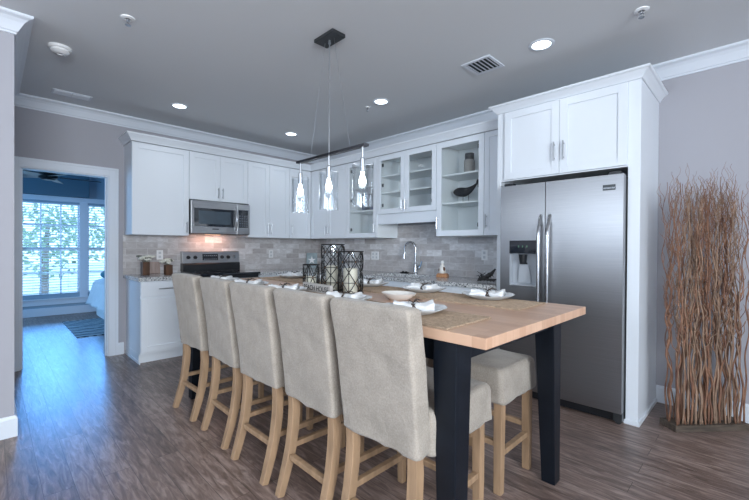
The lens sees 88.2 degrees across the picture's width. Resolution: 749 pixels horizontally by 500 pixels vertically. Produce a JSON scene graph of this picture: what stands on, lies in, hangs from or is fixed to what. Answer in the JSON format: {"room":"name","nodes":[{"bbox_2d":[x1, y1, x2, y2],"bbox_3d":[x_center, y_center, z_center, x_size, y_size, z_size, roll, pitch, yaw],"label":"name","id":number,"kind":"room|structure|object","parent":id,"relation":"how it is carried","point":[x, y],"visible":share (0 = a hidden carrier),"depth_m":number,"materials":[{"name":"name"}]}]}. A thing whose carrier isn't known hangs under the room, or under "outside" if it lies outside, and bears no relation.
{"room":"kitchen","nodes":[
{"label":"kitchen","id":0,"kind":"room"},
{"bbox_2d":[0,31,13,417],"bbox_3d":[-4.427,-0.157,1.771,4.000,2.730,1.882,0,1,-45],"label":"wall","id":1,"kind":"structure","parent":0,"point":[6,39],"depth_m":2.49,"materials":[{"name":"grey paint"}]},
{"bbox_2d":[0,398,17,439],"bbox_3d":[-4.300,1.141,1.798,3.816,0.135,1.748,0,1,-45],"label":"baseboard","id":2,"kind":"structure","parent":1,"relation":"attached to","point":[8,425],"depth_m":2.50,"materials":[{"name":"white paint"}]},
{"bbox_2d":[0,6,33,95],"bbox_3d":[-4.242,-1.464,1.790,3.890,0.115,1.852,0,1,-45],"label":"trim","id":3,"kind":"structure","parent":1,"relation":"attached to","point":[19,24],"depth_m":2.58,"materials":[{"name":"white paint"}]},
{"bbox_2d":[23,177,104,309],"bbox_3d":[-5.515,-0.286,7.182,5.900,2.900,0.120,0,1,-45],"label":"wall","id":4,"kind":"structure","parent":0,"point":[96,189],"depth_m":7.08,"materials":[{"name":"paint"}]},
{"bbox_2d":[23,204,78,292],"bbox_3d":[-5.796,-0.009,6.920,0.830,1.735,0.060,0,1,-45],"label":"window","id":5,"kind":"structure","parent":4,"relation":"in","point":[41,224],"depth_m":6.99,"materials":[{"name":"white paint"}]},
{"bbox_2d":[23,201,79,294],"bbox_3d":[-5.762,-0.016,6.886,0.810,1.700,0.040,0,1,-45],"label":"window blind","id":6,"kind":"object","parent":5,"relation":"attached to","point":[68,209],"visible":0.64,"depth_m":6.89,"materials":[{"name":"plastic"}]},
{"bbox_2d":[23,170,88,197],"bbox_3d":[-6.387,-1.300,6.144,3.000,0.670,0.100,0,1,-45],"label":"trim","id":7,"kind":"structure","parent":4,"relation":"attached to","point":[69,188],"depth_m":6.87,"materials":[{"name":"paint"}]},
{"bbox_2d":[23,304,95,317],"bbox_3d":[-5.524,1.094,7.094,5.560,0.140,0.018,0,1,-45],"label":"baseboard","id":8,"kind":"structure","parent":4,"relation":"attached to","point":[40,312],"depth_m":6.92,"materials":[{"name":"white paint"}]},
{"bbox_2d":[23,194,104,306],"bbox_3d":[-5.208,0.007,7.371,2.640,1.935,0.050,0,1,-45],"label":"trim","id":9,"kind":"structure","parent":4,"relation":"attached to","point":[65,300],"depth_m":6.91,"materials":[{"name":"white paint"}]},
{"bbox_2d":[79,203,87,295],"bbox_3d":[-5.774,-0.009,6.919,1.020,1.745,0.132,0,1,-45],"label":"trim","id":10,"kind":"structure","parent":4,"relation":"attached to","point":[83,268],"depth_m":7.19,"materials":[{"name":"white paint"}]},
{"bbox_2d":[88,207,103,291],"bbox_3d":[-4.893,-0.009,7.820,1.520,1.735,0.060,0,1,-45],"label":"window","id":11,"kind":"structure","parent":4,"relation":"in","point":[89,248],"depth_m":7.30,"materials":[{"name":"white paint"}]},
{"bbox_2d":[88,205,104,290],"bbox_3d":[-4.859,-0.016,7.786,1.500,1.700,0.040,0,1,-45],"label":"window blind","id":12,"kind":"object","parent":11,"relation":"attached to","point":[88,205],"visible":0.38,"depth_m":7.34,"materials":[{"name":"plastic"}]},
{"bbox_2d":[14,106,316,352],"bbox_3d":[-2.301,-0.167,5.134,3.760,2.730,0.120,0,1,-45],"label":"wall","id":13,"kind":"structure","parent":0,"point":[42,135],"depth_m":4.18,"materials":[{"name":"grey paint"}]},
{"bbox_2d":[14,156,118,371],"bbox_3d":[-3.297,0.139,4.133,0.920,2.120,0.158,0,1,-45],"label":"door frame","id":14,"kind":"structure","parent":13,"relation":"in","point":[111,175],"depth_m":4.20,"materials":[{"name":"white paint"}]},
{"bbox_2d":[118,342,123,354],"bbox_3d":[-2.916,1.131,4.442,0.057,0.135,0.016,0,1,-45],"label":"baseboard","id":15,"kind":"structure","parent":13,"relation":"attached to","point":[121,344],"depth_m":4.44,"materials":[{"name":"white paint"}]},
{"bbox_2d":[124,141,188,235],"bbox_3d":[-2.543,-0.683,4.531,0.595,1.023,0.384,0,1,-45],"label":"upper cabinet","id":16,"kind":"object","parent":13,"relation":"attached to","point":[156,177],"visible":1,"depth_m":4.40,"materials":[{"name":"white"}]},
{"bbox_2d":[118,118,497,170],"bbox_3d":[-0.828,-1.222,4.020,2.425,0.082,3.519,0,1,-45],"label":"crown molding","id":17,"kind":"structure","parent":16,"relation":"attached to","point":[126,137],"depth_m":4.56,"materials":[{"name":"white"}]},
{"bbox_2d":[14,93,318,163],"bbox_3d":[-2.219,-1.474,5.051,3.760,0.115,0.090,0,1,-45],"label":"trim","id":18,"kind":"structure","parent":13,"relation":"attached to","point":[22,100],"depth_m":4.56,"materials":[{"name":"white paint"}]},
{"bbox_2d":[189,151,247,203],"bbox_3d":[-2.066,-0.905,5.004,0.746,0.580,0.384,0,1,-45],"label":"upper cabinet","id":19,"kind":"object","parent":13,"relation":"attached to","point":[211,177],"visible":0.88,"depth_m":4.87,"materials":[{"name":"white"}]},
{"bbox_2d":[189,199,249,235],"bbox_3d":[-2.043,-0.402,4.981,0.742,0.415,0.458,0,1,-45],"label":"microwave","id":20,"kind":"object","parent":19,"relation":"attached to","point":[206,217],"visible":0.98,"depth_m":4.82,"materials":[{"name":"metal"}]},
{"bbox_2d":[123,234,317,274],"bbox_3d":[-1.911,0.031,5.434,2.785,0.505,0.010,0,1,-45],"label":"backsplash","id":21,"kind":"structure","parent":13,"relation":"attached to","point":[253,252],"depth_m":5.28,"materials":[{"name":"tile"}]},
{"bbox_2d":[236,161,289,238],"bbox_3d":[-1.573,-0.684,5.498,0.645,1.023,0.384,0,1,-45],"label":"upper cabinet","id":22,"kind":"object","parent":13,"relation":"attached to","point":[268,185],"visible":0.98,"depth_m":5.37,"materials":[{"name":"white"}]},
{"bbox_2d":[278,168,310,238],"bbox_3d":[-1.212,-0.684,5.858,0.372,1.023,0.384,0,1,-45],"label":"upper cabinet","id":23,"kind":"object","parent":13,"relation":"attached to","point":[299,206],"visible":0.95,"depth_m":5.76,"materials":[{"name":"white"}]},
{"bbox_2d":[0,0,748,154],"bbox_3d":[-0.553,-1.541,0.717,8.000,0.100,8.820,0,1,-45],"label":"ceiling","id":24,"kind":"structure","parent":0,"point":[248,70],"depth_m":2.96,"materials":[{"name":"white paint"}]},
{"bbox_2d":[47,42,71,55],"bbox_3d":[-2.353,-1.492,2.891,0.144,0.050,0.144,0,1,-45],"label":"smoke detector","id":25,"kind":"object","parent":24,"relation":"attached to","point":[59,49],"visible":1,"depth_m":2.86,"materials":[{"name":"white plastic"}]},
{"bbox_2d":[51,88,92,100],"bbox_3d":[-2.974,-1.522,3.797,0.310,0.010,0.150,0,1,-45],"label":"ceiling vent","id":26,"kind":"object","parent":24,"relation":"in","point":[55,91],"visible":1,"depth_m":3.78,"materials":[{"name":"metal"}]},
{"bbox_2d":[120,14,135,26],"bbox_3d":[-1.604,-1.486,2.515,0.084,0.048,0.084,0,1,-45],"label":"sprinkler","id":27,"kind":"object","parent":24,"relation":"attached to","point":[125,17],"visible":1,"depth_m":2.51,"materials":[{"name":"white metal"}]},
{"bbox_2d":[170,103,188,108],"bbox_3d":[-2.061,-1.520,4.085,0.176,0.006,0.176,0,1,-45],"label":"recessed light","id":28,"kind":"object","parent":24,"relation":"in","point":[175,105],"visible":1,"depth_m":4.07,"materials":[{"name":"white paint"}]},
{"bbox_2d":[293,28,370,195],"bbox_3d":[-0.324,-0.895,2.728,0.142,1.216,0.837,0,1,-45],"label":"pendant light","id":29,"kind":"object","parent":24,"relation":"hanging from","point":[332,36],"visible":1,"depth_m":2.72,"materials":[{"name":"metal"}]},
{"bbox_2d":[372,98,389,104],"bbox_3d":[0.067,-1.506,3.926,0.176,0.006,0.176,0,1,-45],"label":"recessed light","id":30,"kind":"object","parent":24,"relation":"in","point":[379,101],"visible":1,"depth_m":3.92,"materials":[{"name":"white paint"}]},
{"bbox_2d":[461,55,504,75],"bbox_3d":[0.879,-1.492,3.133,0.250,0.012,0.250,0,1,-45],"label":"ceiling vent","id":31,"kind":"object","parent":24,"relation":"in","point":[482,65],"visible":1,"depth_m":3.12,"materials":[{"name":"metal"}]},
{"bbox_2d":[528,38,554,50],"bbox_3d":[1.214,-1.491,2.811,0.176,0.006,0.176,0,1,-45],"label":"recessed light","id":32,"kind":"object","parent":24,"relation":"in","point":[542,44],"visible":1,"depth_m":2.80,"materials":[{"name":"white paint"}]},
{"bbox_2d":[633,6,649,18],"bbox_3d":[1.655,-1.465,2.397,0.084,0.048,0.084,0,1,-45],"label":"sprinkler","id":33,"kind":"object","parent":24,"relation":"attached to","point":[645,8],"visible":1,"depth_m":2.39,"materials":[{"name":"white metal"}]},
{"bbox_2d":[0,311,748,499],"bbox_3d":[-1.905,1.271,2.075,8.000,0.100,12.600,0,1,-45],"label":"floor","id":34,"kind":"structure","parent":0,"point":[93,425],"depth_m":2.36,"materials":[{"name":"brown wood"}]},
{"bbox_2d":[62,318,103,337],"bbox_3d":[-3.973,1.175,6.288,1.580,0.008,1.510,0,1,-45],"label":"area rug","id":35,"kind":"object","parent":34,"relation":"on","point":[87,327],"visible":0.44,"depth_m":5.85,"materials":[{"name":"fabric"}]},
{"bbox_2d":[85,278,103,318],"bbox_3d":[-3.881,0.837,6.876,1.878,0.661,1.847,0,1,-45],"label":"bed","id":36,"kind":"object","parent":35,"relation":"on","point":[96,296],"visible":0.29,"depth_m":6.36,"materials":[{"name":"fabric"}]},
{"bbox_2d":[125,279,182,364],"bbox_3d":[-2.451,0.766,4.444,0.580,0.872,0.664,0,1,-45],"label":"base cabinet","id":37,"kind":"object","parent":34,"relation":"on","point":[152,323],"visible":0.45,"depth_m":4.18,"materials":[{"name":"white"}]},
{"bbox_2d":[123,272,178,281],"bbox_3d":[-2.460,0.307,4.441,0.600,0.040,0.643,0,1,-45],"label":"countertop","id":38,"kind":"structure","parent":37,"relation":"on","point":[157,276],"depth_m":4.20,"materials":[{"name":"stone"}]},
{"bbox_2d":[136,255,154,274],"bbox_3d":[-2.596,0.170,4.387,0.158,0.232,0.189,0,0,15],"label":"vase","id":39,"kind":"object","parent":38,"relation":"on","point":[145,266],"visible":1,"depth_m":4.37,"materials":[{"name":"brown wood"}]},
{"bbox_2d":[150,262,159,273],"bbox_3d":[-2.676,0.214,4.633,0.190,0.139,0.033,0,1,-45],"label":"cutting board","id":40,"kind":"object","parent":38,"relation":"on","point":[154,266],"visible":0.45,"depth_m":4.65,"materials":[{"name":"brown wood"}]},
{"bbox_2d":[159,258,173,274],"bbox_3d":[-2.411,0.188,4.480,0.138,0.196,0.206,0,0,-14],"label":"vase","id":41,"kind":"object","parent":38,"relation":"on","point":[168,269],"visible":0.99,"depth_m":4.44,"materials":[{"name":"brown wood"}]},
{"bbox_2d":[172,273,263,421],"bbox_3d":[-1.218,0.701,3.067,0.436,1.044,0.612,1,1,44],"label":"bar chair","id":42,"kind":"object","parent":34,"relation":"on","point":[187,288],"visible":0.58,"depth_m":2.83,"materials":[{"name":"beige fabric"}]},
{"bbox_2d":[180,251,259,277],"bbox_3d":[-1.944,0.611,4.897,0.748,1.182,0.710,0,1,-45],"label":"stove","id":43,"kind":"object","parent":34,"relation":"on","point":[201,263],"visible":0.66,"depth_m":4.97,"materials":[{"name":"silver metal"}]},
{"bbox_2d":[181,270,259,275],"bbox_3d":[-1.949,0.285,4.902,0.748,0.022,0.650,0,1,-45],"label":"cooktop","id":44,"kind":"object","parent":43,"relation":"in","point":[195,272],"depth_m":4.81,"materials":[{"name":"black glass"}]},
{"bbox_2d":[200,277,302,449],"bbox_3d":[-0.837,0.707,2.691,0.608,1.044,0.432,0,1,-44],"label":"bar chair","id":45,"kind":"object","parent":34,"relation":"on","point":[220,321],"visible":0.55,"depth_m":2.47,"materials":[{"name":"beige fabric"}]},
{"bbox_2d":[229,282,345,485],"bbox_3d":[-0.498,0.712,2.341,0.441,1.043,0.616,1,1,44],"label":"bar chair","id":46,"kind":"object","parent":34,"relation":"on","point":[254,308],"visible":0.72,"depth_m":2.11,"materials":[{"name":"beige fabric"}]},
{"bbox_2d":[273,288,406,499],"bbox_3d":[-0.150,0.715,1.997,0.611,1.044,0.437,0,1,-44],"label":"bar chair","id":47,"kind":"object","parent":34,"relation":"on","point":[307,335],"visible":0.74,"depth_m":1.78,"materials":[{"name":"beige fabric"}]},
{"bbox_2d":[189,276,585,499],"bbox_3d":[-0.267,0.753,2.623,1.015,0.950,2.806,0,1,-45],"label":"dining table","id":48,"kind":"object","parent":34,"relation":"on","point":[451,351],"visible":0.49,"depth_m":1.46,"materials":[{"name":"wood"}]},
{"bbox_2d":[259,276,305,281],"bbox_3d":[-0.800,0.263,3.558,0.330,0.008,0.496,0,1,-44],"label":"placemat","id":49,"kind":"object","parent":48,"relation":"on","point":[279,278],"visible":0.75,"depth_m":3.52,"materials":[{"name":"fabric"}]},
{"bbox_2d":[303,264,319,283],"bbox_3d":[-0.439,0.187,2.678,0.120,0.179,0.119,1,0,34],"label":"candle lantern","id":50,"kind":"object","parent":48,"relation":"on","point":[308,265],"visible":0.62,"depth_m":2.65,"materials":[{"name":"black metal"}]},
{"bbox_2d":[303,282,332,293],"bbox_3d":[-0.371,0.248,2.496,0.025,0.060,0.340,0,1,-39],"label":"wooden sign","id":51,"kind":"object","parent":48,"relation":"on","point":[312,287],"visible":0.95,"depth_m":2.47,"materials":[{"name":"white wood"}]},
{"bbox_2d":[321,244,344,290],"bbox_3d":[-0.289,0.117,2.684,0.167,0.319,0.168,1,0,34],"label":"candle lantern","id":52,"kind":"object","parent":48,"relation":"on","point":[322,245],"visible":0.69,"depth_m":2.64,"materials":[{"name":"black metal"}]},
{"bbox_2d":[326,265,337,289],"bbox_3d":[-0.290,0.185,2.685,0.090,0.175,0.090,0,1,-45],"label":"pillar candle","id":53,"kind":"object","parent":52,"relation":"in","point":[335,274],"visible":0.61,"depth_m":2.65,"materials":[{"name":"wax"}]},
{"bbox_2d":[337,251,363,293],"bbox_3d":[-0.156,0.142,2.515,0.171,0.273,0.171,1,0,34],"label":"candle lantern","id":54,"kind":"object","parent":48,"relation":"on","point":[339,252],"visible":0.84,"depth_m":2.47,"materials":[{"name":"black metal"}]},
{"bbox_2d":[343,267,357,292],"bbox_3d":[-0.157,0.192,2.515,0.092,0.165,0.092,0,1,-45],"label":"pillar candle","id":55,"kind":"object","parent":54,"relation":"in","point":[354,272],"visible":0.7,"depth_m":2.48,"materials":[{"name":"wax"}]},
{"bbox_2d":[339,284,400,291],"bbox_3d":[-0.087,0.273,2.843,0.496,0.008,0.330,1,1,44],"label":"placemat","id":56,"kind":"object","parent":48,"relation":"on","point":[378,288],"visible":0.3,"depth_m":2.72,"materials":[{"name":"fabric"}]},
{"bbox_2d":[357,281,388,286],"bbox_3d":[-0.037,0.252,2.892,0.294,0.031,0.294,0,1,-45],"label":"dinner plate","id":57,"kind":"object","parent":56,"relation":"on","point":[384,282],"visible":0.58,"depth_m":2.79,"materials":[{"name":"white ceramic"}]},
{"bbox_2d":[358,278,383,283],"bbox_3d":[-0.037,0.235,2.892,0.176,0.048,0.154,1,0,25],"label":"napkin","id":58,"kind":"object","parent":57,"relation":"on","point":[378,281],"visible":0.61,"depth_m":2.87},
{"bbox_2d":[382,291,415,300],"bbox_3d":[0.138,0.263,2.199,0.173,0.041,0.216,0,1,-45],"label":"serving dish","id":59,"kind":"object","parent":48,"relation":"on","point":[392,295],"visible":1,"depth_m":2.15,"materials":[{"name":"beige ceramic"}]},
{"bbox_2d":[372,288,462,299],"bbox_3d":[0.273,0.277,2.489,0.330,0.008,0.496,0,1,-44],"label":"placemat","id":60,"kind":"object","parent":48,"relation":"on","point":[438,294],"visible":0.54,"depth_m":2.40,"materials":[{"name":"fabric"}]},
{"bbox_2d":[402,285,445,292],"bbox_3d":[0.323,0.257,2.538,0.294,0.031,0.294,0,1,-45],"label":"dinner plate","id":61,"kind":"object","parent":60,"relation":"on","point":[404,286],"visible":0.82,"depth_m":2.44,"materials":[{"name":"white ceramic"}]},
{"bbox_2d":[406,283,440,289],"bbox_3d":[0.323,0.239,2.538,0.154,0.048,0.176,0,0,-35],"label":"napkin","id":62,"kind":"object","parent":61,"relation":"on","point":[412,285],"visible":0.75,"depth_m":2.52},
{"bbox_2d":[421,310,490,329],"bbox_3d":[0.201,0.282,1.683,0.496,0.008,0.330,1,1,44],"label":"placemat","id":63,"kind":"object","parent":48,"relation":"on","point":[445,320],"visible":0.44,"depth_m":1.56,"materials":[{"name":"fabric"}]},
{"bbox_2d":[388,301,446,314],"bbox_3d":[0.173,0.262,1.711,0.294,0.031,0.294,0,1,-45],"label":"dinner plate","id":64,"kind":"object","parent":63,"relation":"on","point":[438,307],"visible":0.28,"depth_m":1.71,"materials":[{"name":"white ceramic"}]},
{"bbox_2d":[393,299,434,310],"bbox_3d":[0.173,0.244,1.711,0.176,0.048,0.154,0,0,5],"label":"napkin","id":65,"kind":"object","parent":64,"relation":"on","point":[429,305],"visible":0.66,"depth_m":1.68,"materials":[{"name":"fabric"}]},
{"bbox_2d":[434,294,544,310],"bbox_3d":[0.626,0.282,2.127,0.496,0.008,0.330,1,1,44],"label":"placemat","id":66,"kind":"object","parent":48,"relation":"on","point":[511,304],"visible":0.86,"depth_m":2.06,"materials":[{"name":"fabric"}]},
{"bbox_2d":[462,291,514,299],"bbox_3d":[0.647,0.261,2.205,0.294,0.031,0.294,0,1,-45],"label":"dinner plate","id":67,"kind":"object","parent":66,"relation":"on","point":[466,293],"visible":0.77,"depth_m":2.11,"materials":[{"name":"white ceramic"}]},
{"bbox_2d":[469,288,506,296],"bbox_3d":[0.647,0.244,2.205,0.176,0.048,0.154,1,0,30],"label":"napkin","id":68,"kind":"object","parent":67,"relation":"on","point":[474,291],"visible":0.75,"depth_m":2.19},
{"bbox_3d":[-0.159,0.278,2.023,0.330,0.008,0.496,0,1,-44],"label":"placemat","id":69,"kind":"object","parent":48,"relation":"on","visible":0},
{"bbox_2d":[342,293,371,299],"bbox_3d":[-0.159,0.258,2.022,0.294,0.031,0.294,0,1,-45],"label":"dinner plate","id":70,"kind":"object","parent":69,"relation":"on","point":[367,297],"visible":0.16,"depth_m":2.04,"materials":[{"name":"white ceramic"}]},
{"bbox_2d":[326,291,365,299],"bbox_3d":[-0.159,0.240,2.022,0.176,0.048,0.154,1,0,30],"label":"napkin","id":71,"kind":"object","parent":70,"relation":"on","point":[359,295],"visible":0.48,"depth_m":2.00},
{"bbox_3d":[-0.572,0.273,2.430,0.496,0.008,0.330,1,1,44],"label":"placemat","id":72,"kind":"object","parent":48,"relation":"on","visible":0},
{"bbox_2d":[281,285,306,290],"bbox_3d":[-0.572,0.252,2.430,0.294,0.031,0.294,0,1,-45],"label":"dinner plate","id":73,"kind":"object","parent":72,"relation":"on","point":[301,288],"visible":0.14,"depth_m":2.47,"materials":[{"name":"white ceramic"}]},
{"bbox_2d":[268,283,299,289],"bbox_3d":[-0.572,0.235,2.430,0.176,0.048,0.154,0,0,0],"label":"napkin","id":74,"kind":"object","parent":73,"relation":"on","point":[295,286],"visible":0.48,"depth_m":2.41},
{"bbox_2d":[363,276,411,287],"bbox_3d":[0.362,0.782,4.614,0.724,0.872,0.910,0,1,-45],"label":"base cabinet","id":75,"kind":"object","parent":34,"relation":"on","point":[391,283],"visible":0.02,"depth_m":4.31,"materials":[{"name":"white"}]},
{"bbox_2d":[330,297,491,499],"bbox_3d":[0.172,0.720,1.665,0.432,1.044,0.611,1,1,44],"label":"bar chair","id":76,"kind":"object","parent":34,"relation":"on","point":[387,384],"visible":0.96,"depth_m":1.46,"materials":[{"name":"beige fabric"}]},
{"bbox_2d":[426,284,495,293],"bbox_3d":[0.989,0.790,3.985,0.724,0.872,0.864,0,1,-45],"label":"base cabinet","id":77,"kind":"object","parent":34,"relation":"on","point":[451,289],"visible":0.02,"depth_m":3.73,"materials":[{"name":"white"}]},
{"bbox_2d":[469,348,535,495],"bbox_3d":[0.631,0.916,2.202,0.428,0.641,0.427,0,1,-45],"label":"bar stool","id":78,"kind":"object","parent":34,"relation":"on","point":[509,375],"visible":0.56,"depth_m":2.02,"materials":[{"name":"beige fabric"}]},
{"bbox_2d":[500,171,627,423],"bbox_3d":[1.625,0.335,3.239,0.756,1.800,0.914,0,1,-45],"label":"refrigerator","id":79,"kind":"object","parent":34,"relation":"on","point":[562,241],"visible":0.84,"depth_m":2.90,"materials":[{"name":"metal"}]},
{"bbox_2d":[488,63,667,426],"bbox_3d":[1.686,-0.018,3.295,0.710,2.507,1.196,0,1,-45],"label":"refrigerator surround","id":80,"kind":"object","parent":34,"relation":"on","point":[599,126],"visible":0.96,"depth_m":2.92,"materials":[{"name":"white"}]},
{"bbox_2d":[657,163,748,432],"bbox_3d":[2.315,0.320,2.697,0.683,1.846,0.240,0,0,-7],"label":"screen","id":81,"kind":"object","parent":34,"relation":"on","point":[712,417],"visible":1,"depth_m":2.67,"materials":[{"name":"wood"}]},
{"bbox_2d":[319,60,748,403],"bbox_3d":[2.144,-0.128,3.423,0.120,2.730,8.820,0,1,-45],"label":"wall","id":82,"kind":"structure","parent":0,"point":[704,115],"depth_m":2.96,"materials":[{"name":"grey paint"}]},
{"bbox_2d":[311,164,360,238],"bbox_3d":[-0.543,-0.679,5.719,0.444,1.023,0.820,0,1,-45],"label":"upper cabinet","id":83,"kind":"object","parent":82,"relation":"attached to","point":[328,208],"visible":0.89,"depth_m":5.56,"materials":[{"name":"white"}]},
{"bbox_2d":[346,157,397,238],"bbox_3d":[-0.046,-0.672,5.220,0.444,1.023,0.586,0,1,-45],"label":"upper cabinet","id":84,"kind":"object","parent":82,"relation":"attached to","point":[361,224],"visible":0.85,"depth_m":5.28,"materials":[{"name":"white"}]},
{"bbox_2d":[350,185,372,192],"bbox_3d":[-0.022,-0.830,5.241,0.359,0.018,0.550,0,1,-45],"label":"shelf","id":85,"kind":"object","parent":84,"relation":"attached to","point":[366,189],"depth_m":5.32,"materials":[{"name":"white"}]},
{"bbox_2d":[350,210,372,214],"bbox_3d":[-0.024,-0.515,5.243,0.359,0.018,0.550,0,1,-45],"label":"shelf","id":86,"kind":"object","parent":84,"relation":"attached to","point":[352,212],"depth_m":5.33,"materials":[{"name":"white"}]},
{"bbox_2d":[362,194,370,210],"bbox_3d":[-0.090,-0.645,5.309,0.180,0.240,0.045,0,1,-45],"label":"book","id":87,"kind":"object","parent":84,"relation":"on","point":[365,197],"visible":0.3,"depth_m":5.26,"materials":[{"name":"paper"}]},
{"bbox_2d":[368,189,372,209],"bbox_3d":[0.014,-0.669,5.205,0.199,0.290,0.200,0,1,-45],"label":"vessel","id":88,"kind":"object","parent":84,"relation":"on","point":[370,202],"visible":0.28,"depth_m":5.14,"materials":[{"name":"ceramic"}]},
{"bbox_2d":[371,251,378,259],"bbox_3d":[0.006,0.080,5.460,0.007,0.116,0.144,0,1,-45],"label":"wall outlet","id":89,"kind":"object","parent":82,"relation":"attached to","point":[374,255],"visible":1,"depth_m":5.46,"materials":[{"name":"white plastic"}]},
{"bbox_2d":[318,224,496,278],"bbox_3d":[0.313,-0.014,5.167,0.012,0.625,3.512,0,1,-45],"label":"backsplash","id":90,"kind":"structure","parent":82,"relation":"attached to","point":[461,256],"depth_m":4.84,"materials":[{"name":"tile"}]},
{"bbox_2d":[377,143,437,224],"bbox_3d":[0.486,-0.747,4.686,0.444,0.860,0.916,0,1,-45],"label":"upper cabinet","id":91,"kind":"object","parent":82,"relation":"attached to","point":[407,179],"visible":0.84,"depth_m":4.75,"materials":[{"name":"white"}]},
{"bbox_2d":[381,186,431,196],"bbox_3d":[0.508,-0.711,4.708,0.359,0.018,0.880,0,1,-45],"label":"shelf","id":92,"kind":"object","parent":91,"relation":"attached to","point":[422,191],"depth_m":4.80,"materials":[{"name":"white"}]},
{"bbox_2d":[382,168,431,180],"bbox_3d":[0.510,-0.918,4.707,0.359,0.018,0.880,0,1,-45],"label":"shelf","id":93,"kind":"object","parent":91,"relation":"attached to","point":[422,174],"depth_m":4.78,"materials":[{"name":"white"}]},
{"bbox_2d":[436,132,496,236],"bbox_3d":[1.014,-0.658,4.157,0.444,1.023,0.575,0,1,-45],"label":"upper cabinet","id":94,"kind":"object","parent":82,"relation":"attached to","point":[456,216],"visible":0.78,"depth_m":4.30,"materials":[{"name":"white"}]},
{"bbox_2d":[442,200,477,206],"bbox_3d":[1.035,-0.501,4.181,0.359,0.018,0.539,0,1,-45],"label":"shelf","id":95,"kind":"object","parent":94,"relation":"attached to","point":[473,203],"depth_m":4.18,"materials":[{"name":"white"}]},
{"bbox_2d":[442,170,478,180],"bbox_3d":[1.037,-0.804,4.178,0.359,0.018,0.539,0,1,-45],"label":"shelf","id":96,"kind":"object","parent":94,"relation":"attached to","point":[470,175],"depth_m":4.19,"materials":[{"name":"white"}]},
{"bbox_2d":[453,179,478,200],"bbox_3d":[0.996,-0.629,4.192,0.086,0.237,0.330,0,1,-45],"label":"figurine","id":97,"kind":"object","parent":94,"relation":"on","point":[461,192],"visible":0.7,"depth_m":4.17,"materials":[{"name":"black wood"}]},
{"bbox_2d":[464,152,474,171],"bbox_3d":[1.029,-0.929,4.187,0.116,0.232,0.116,0,1,-45],"label":"lidded jar","id":98,"kind":"object","parent":94,"relation":"on","point":[469,162],"visible":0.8,"depth_m":4.14,"materials":[{"name":"grey ceramic"}]},
{"bbox_2d":[484,130,497,235],"bbox_3d":[1.310,-0.654,3.860,0.444,1.023,0.262,0,1,-45],"label":"upper cabinet","id":99,"kind":"object","parent":82,"relation":"attached to","point":[491,137],"visible":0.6,"depth_m":3.78,"materials":[{"name":"white"}]},
{"bbox_2d":[319,39,748,161],"bbox_3d":[2.049,-1.435,3.368,0.090,0.115,8.500,0,1,-45],"label":"trim","id":100,"kind":"structure","parent":82,"relation":"attached to","point":[736,52],"depth_m":3.07,"materials":[{"name":"white paint"}]},
{"bbox_2d":[656,385,748,422],"bbox_3d":[3.683,1.191,1.784,0.016,0.135,3.900,0,1,-45],"label":"baseboard","id":101,"kind":"structure","parent":82,"relation":"attached to","point":[660,397],"depth_m":3.07,"materials":[{"name":"white paint"}]},
{"bbox_3d":[-4.285,-1.669,5.849,5.800,0.100,3.720,0,1,-45],"label":"ceiling","id":102,"kind":"structure","parent":0,"visible":0},
{"bbox_2d":[23,170,100,183],"bbox_3d":[-4.618,-1.309,5.495,1.159,0.620,1.218,1,0,25],"label":"ceiling fan","id":103,"kind":"object","parent":102,"relation":"hanging from","point":[47,176],"visible":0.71,"depth_m":5.45,"materials":[{"name":"black metal"}]},
{"label":"outside","id":104,"kind":"structure","parent":0,"visible":0},
{"bbox_2d":[23,263,103,294],"bbox_3d":[-16.455,1.444,21.913,60.000,0.100,36.160,0,1,-45],"label":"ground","id":105,"kind":"structure","parent":104,"point":[27,286],"depth_m":19.12,"materials":[{"name":"white"}]},
{"bbox_2d":[23,203,103,293],"bbox_3d":[-9.629,-0.039,11.211,2.915,3.111,2.973,1,0,24],"label":"tree","id":106,"kind":"object","parent":105,"relation":"on","point":[37,205],"visible":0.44,"depth_m":11.15,"materials":[{"name":"green plant"}]},
{"bbox_2d":[65,206,104,261],"bbox_3d":[-11.555,-0.570,17.064,3.729,4.065,3.725,0,1,-45],"label":"tree","id":107,"kind":"object","parent":105,"relation":"on","point":[103,209],"visible":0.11,"depth_m":16.67,"materials":[{"name":"green plant"}]},
{"bbox_3d":[-0.907,0.248,2.773,0.294,0.031,0.294,0,1,-45],"label":"dinner plate","id":108,"kind":"object","parent":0,"visible":0},
{"bbox_2d":[234,279,263,283],"bbox_3d":[-0.907,0.230,2.773,0.176,0.048,0.154,0,0,12],"label":"napkin","id":109,"kind":"object","parent":108,"relation":"on","point":[259,281],"visible":0.57,"depth_m":2.76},
{"bbox_3d":[-0.342,0.773,5.320,0.724,0.872,1.080,0,1,-45],"label":"base cabinet","id":110,"kind":"object","parent":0,"visible":0},
{"bbox_2d":[249,267,496,289],"bbox_3d":[-0.189,0.319,4.669,1.399,0.040,3.506,0,1,-45],"label":"countertop","id":111,"kind":"structure","parent":110,"relation":"on","point":[456,281],"depth_m":4.31,"materials":[{"name":"stone"}]},
{"bbox_2d":[306,253,316,267],"bbox_3d":[-1.000,0.165,6.170,0.170,0.235,0.032,0,0,-3],"label":"plaque","id":112,"kind":"object","parent":111,"relation":"on","point":[311,258],"visible":0.89,"depth_m":6.16,"materials":[{"name":"blue wood"}]},
{"bbox_2d":[403,241,422,273],"bbox_3d":[0.481,0.095,4.865,0.279,0.413,0.068,1,0,30],"label":"kitchen faucet","id":113,"kind":"object","parent":111,"relation":"on","point":[416,268],"visible":0.97,"depth_m":4.84,"materials":[{"name":"silver metal"}]},
{"bbox_2d":[477,269,496,281],"bbox_3d":[1.113,0.245,3.814,0.206,0.133,0.076,1,1,41],"label":"driftwood","id":114,"kind":"object","parent":111,"relation":"on","point":[487,276],"visible":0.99,"depth_m":3.80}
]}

